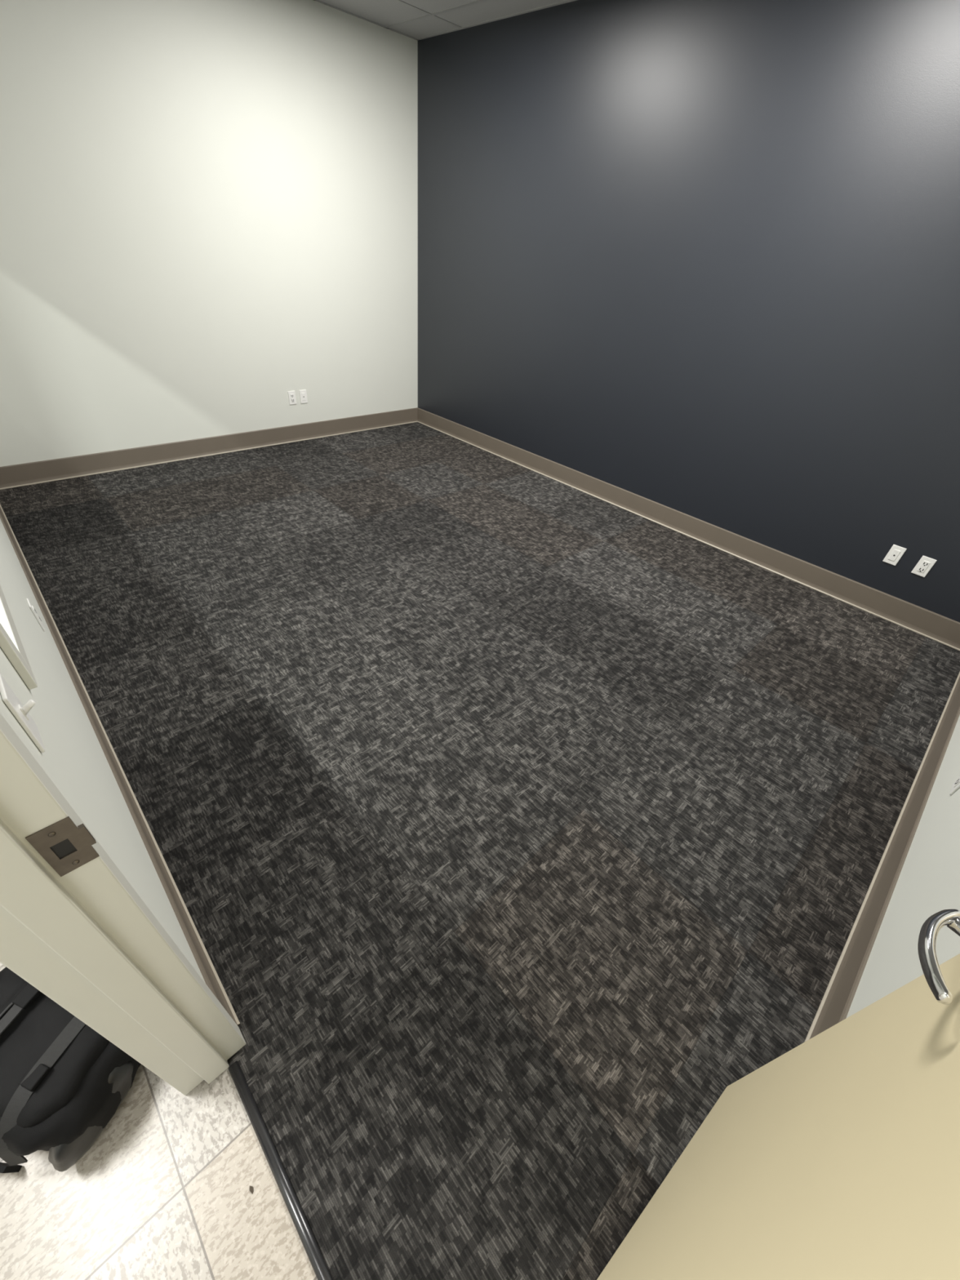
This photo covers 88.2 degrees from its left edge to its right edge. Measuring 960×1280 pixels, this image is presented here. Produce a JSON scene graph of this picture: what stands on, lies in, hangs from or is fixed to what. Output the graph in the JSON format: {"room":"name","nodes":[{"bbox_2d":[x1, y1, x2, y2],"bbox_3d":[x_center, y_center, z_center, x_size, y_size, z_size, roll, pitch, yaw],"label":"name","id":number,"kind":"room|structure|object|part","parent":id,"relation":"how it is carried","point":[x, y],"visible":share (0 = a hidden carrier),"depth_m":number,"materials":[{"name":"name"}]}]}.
{"room":"empty office room","nodes":[
{"label":"empty office room","id":0,"kind":"room"},
{"bbox_2d":[0,519,204,982],"bbox_3d":[-1.161,-0.597,0.766,0.120,3.100,9.000,-28,49,-35],"label":"wall","id":1,"kind":"structure","parent":0,"point":[73,758],"depth_m":1.18,"materials":[{"name":"white paint"}]},
{"bbox_2d":[0,585,37,689],"bbox_3d":[-1.769,-0.993,1.276,0.148,1.110,2.730,-28,49,-35],"label":"frame","id":2,"kind":"object","parent":1,"relation":"attached to","point":[11,643],"visible":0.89,"depth_m":0.92,"materials":[{"name":"paint"}]},
{"bbox_2d":[0,673,45,752],"bbox_3d":[-0.669,0.104,0.735,0.025,0.115,0.070,-28,49,-35],"label":"light switch","id":3,"kind":"object","parent":1,"relation":"attached to","point":[20,712],"visible":1,"depth_m":0.72,"materials":[{"name":"white plastic"}]},
{"bbox_2d":[26,598,45,631],"bbox_3d":[-1.679,-0.095,1.875,0.009,0.115,0.070,-28,49,-35],"label":"power outlet","id":4,"kind":"object","parent":1,"relation":"attached to","point":[30,606],"visible":1,"depth_m":1.85,"materials":[{"name":"white plastic"}]},
{"bbox_2d":[31,605,42,623],"bbox_3d":[-1.677,-0.096,1.876,0.004,0.067,0.033,-28,49,-35],"label":"receptacle","id":5,"kind":"object","parent":4,"relation":"attached to","point":[33,607],"depth_m":1.86,"materials":[{"name":"white plastic"}]},
{"bbox_2d":[0,504,239,1025],"bbox_3d":[-2.076,-0.091,2.393,0.020,0.149,4.231,-28,49,-35],"label":"baseboard","id":6,"kind":"structure","parent":1,"relation":"attached to","point":[203,961],"depth_m":1.67,"materials":[{"name":"beige plastic"}]},
{"bbox_2d":[0,713,245,1095],"bbox_3d":[-0.295,0.472,0.377,0.148,2.050,0.920,-28,49,-35],"label":"door frame","id":7,"kind":"structure","parent":1,"relation":"attached to","point":[84,938],"depth_m":0.76,"materials":[{"name":"paint"}]},
{"bbox_2d":[25,816,99,876],"bbox_3d":[-0.537,0.267,0.645,0.050,0.096,0.007,-28,49,-35],"label":"strike plate","id":8,"kind":"object","parent":7,"relation":"attached to","point":[65,846],"visible":1,"depth_m":0.64,"materials":[{"name":"metal"}]},
{"bbox_2d":[596,953,959,1279],"bbox_3d":[0.387,0.529,0.426,0.862,1.986,0.045,-23,46,-31],"label":"leaf","id":9,"kind":"object","parent":1,"relation":"attached to","point":[837,1157],"visible":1,"depth_m":0.65,"materials":[{"name":"beige paint"}]},
{"bbox_2d":[917,909,959,1004],"bbox_3d":[0.630,0.430,0.586,0.136,0.027,0.194,-23,46,-31],"label":"door handle","id":10,"kind":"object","parent":9,"relation":"attached to","point":[930,929],"depth_m":0.62,"materials":[{"name":"silver metal"}]},
{"bbox_2d":[946,916,959,936],"bbox_3d":[0.640,0.384,0.645,0.025,0.025,0.043,-23,46,-31],"label":"neck","id":11,"kind":"object","parent":10,"relation":"attached to","point":[954,926],"visible":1,"depth_m":0.65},
{"bbox_2d":[0,0,417,466],"bbox_3d":[-2.009,-3.036,3.807,3.976,3.200,0.120,-28,49,-35],"label":"wall","id":12,"kind":"structure","parent":0,"point":[209,208],"depth_m":3.62,"materials":[{"name":"white paint"}]},
{"bbox_2d":[0,407,417,489],"bbox_3d":[-2.116,-1.866,4.620,3.856,0.149,0.020,-28,49,-35],"label":"baseboard","id":13,"kind":"structure","parent":12,"relation":"attached to","point":[50,470],"depth_m":4.28,"materials":[{"name":"beige plastic"}]},
{"bbox_2d":[288,391,296,404],"bbox_3d":[-1.772,-2.286,4.679,0.070,0.115,0.009,-28,49,-35],"label":"power outlet","id":14,"kind":"object","parent":12,"relation":"attached to","point":[291,394],"visible":1,"depth_m":4.68,"materials":[{"name":"white plastic"}]},
{"bbox_2d":[290,394,294,401],"bbox_3d":[-1.770,-2.285,4.678,0.033,0.067,0.004,-28,49,-35],"label":"receptacle","id":15,"kind":"object","parent":14,"relation":"attached to","point":[292,396],"depth_m":4.68,"materials":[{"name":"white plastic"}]},
{"bbox_2d":[299,389,307,403],"bbox_3d":[-1.689,-2.329,4.744,0.070,0.115,0.009,-28,49,-35],"label":"outlet","id":16,"kind":"object","parent":12,"relation":"attached to","point":[303,394],"visible":1,"depth_m":4.74,"materials":[{"name":"white plastic"}]},
{"bbox_3d":[-1.687,-2.328,4.743,0.033,0.067,0.004,-28,49,-35],"label":"raised panel","id":17,"kind":"part","parent":16,"relation":"part of","materials":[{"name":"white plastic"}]},
{"bbox_2d":[319,0,565,38],"bbox_3d":[-0.092,-2.771,1.435,3.856,0.030,5.309,-28,49,-35],"label":"ceiling","id":18,"kind":"structure","parent":0,"point":[386,13],"depth_m":3.46,"materials":[{"name":"tile"}]},
{"bbox_2d":[313,0,577,40],"bbox_3d":[-0.093,-2.758,1.445,3.856,0.004,5.309,-28,49,-35],"label":"grid","id":19,"kind":"object","parent":18,"relation":"attached to","point":[428,15],"depth_m":3.52,"materials":[{"name":"white metal"}]},
{"bbox_2d":[0,422,959,1279],"bbox_3d":[-0.706,0.347,2.215,6.236,0.100,9.000,-28,49,-35],"label":"floor","id":20,"kind":"structure","parent":0,"point":[508,818],"depth_m":1.82,"materials":[{"name":"grey carpet"}]},
{"bbox_2d":[0,966,141,1173],"bbox_3d":[-1.048,0.946,1.154,0.504,0.247,0.396,15,39,12],"label":"backpack","id":21,"kind":"object","parent":20,"relation":"on","point":[62,1082],"visible":0.66,"depth_m":1.06,"materials":[{"name":"fabric"}]},
{"bbox_2d":[249,1186,253,1193],"bbox_3d":[-0.500,1.203,1.085,0.007,0.003,0.016,-28,49,-35],"label":"leaf fragment","id":22,"kind":"object","parent":20,"relation":"on","point":[251,1190],"visible":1,"depth_m":1.08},
{"bbox_2d":[228,1061,333,1279],"bbox_3d":[-0.353,1.255,1.029,0.023,0.010,0.780,-28,49,-35],"label":"threshold strip","id":23,"kind":"object","parent":20,"relation":"on","point":[313,1252],"visible":1,"depth_m":1.10,"materials":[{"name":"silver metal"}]},
{"bbox_2d":[417,0,959,622],"bbox_3d":[1.285,-2.395,3.415,0.120,3.200,5.429,-28,49,-35],"label":"wall","id":24,"kind":"structure","parent":0,"point":[698,259],"depth_m":3.11,"materials":[{"name":"paint"}]},
{"bbox_2d":[417,408,959,650],"bbox_3d":[1.082,-1.286,4.292,0.020,0.149,5.309,-28,49,-35],"label":"baseboard","id":25,"kind":"structure","parent":24,"relation":"attached to","point":[944,630],"depth_m":3.68,"materials":[{"name":"beige plastic"}]},
{"bbox_2d":[882,544,906,565],"bbox_3d":[2.508,-0.513,2.999,0.009,0.115,0.070,-28,49,-35],"label":"outlet","id":26,"kind":"object","parent":24,"relation":"attached to","point":[895,553],"visible":1,"depth_m":3.00,"materials":[{"name":"white plastic"}]},
{"bbox_3d":[2.507,-0.513,2.998,0.004,0.067,0.033,-28,49,-35],"label":"raised panel","id":27,"kind":"part","parent":26,"relation":"part of","materials":[{"name":"white plastic"}]},
{"bbox_2d":[911,555,937,577],"bbox_3d":[2.613,-0.433,2.919,0.009,0.115,0.070,-28,49,-35],"label":"power outlet","id":28,"kind":"object","parent":24,"relation":"attached to","point":[925,563],"visible":1,"depth_m":2.92,"materials":[{"name":"white plastic"}]},
{"bbox_2d":[916,560,930,573],"bbox_3d":[2.612,-0.432,2.917,0.004,0.067,0.033,-28,49,-35],"label":"receptacle","id":29,"kind":"object","parent":28,"relation":"attached to","point":[922,566],"depth_m":2.92,"materials":[{"name":"white plastic"}]},
{"bbox_2d":[845,715,959,1018],"bbox_3d":[1.649,-0.321,0.853,3.856,3.200,0.120,-28,49,-35],"label":"wall","id":30,"kind":"structure","parent":0,"point":[928,883],"depth_m":1.38,"materials":[{"name":"white paint"}]},
{"bbox_2d":[804,671,959,1042],"bbox_3d":[1.490,0.756,1.775,3.856,0.149,0.020,-28,49,-35],"label":"baseboard","id":31,"kind":"structure","parent":30,"relation":"attached to","point":[834,1006],"depth_m":1.67,"materials":[{"name":"beige plastic"}]},
{"bbox_2d":[949,777,959,795],"bbox_3d":[1.621,0.467,1.663,0.070,0.115,0.009,-28,49,-35],"label":"power outlet","id":32,"kind":"object","parent":30,"relation":"attached to","point":[956,785],"visible":1,"depth_m":1.67,"materials":[{"name":"white plastic"}]},
{"bbox_2d":[954,777,959,786],"bbox_3d":[1.619,0.466,1.664,0.033,0.067,0.004,-28,49,-35],"label":"receptacle","id":33,"kind":"object","parent":32,"relation":"attached to","point":[957,783],"depth_m":1.67,"materials":[{"name":"white plastic"}]}
]}

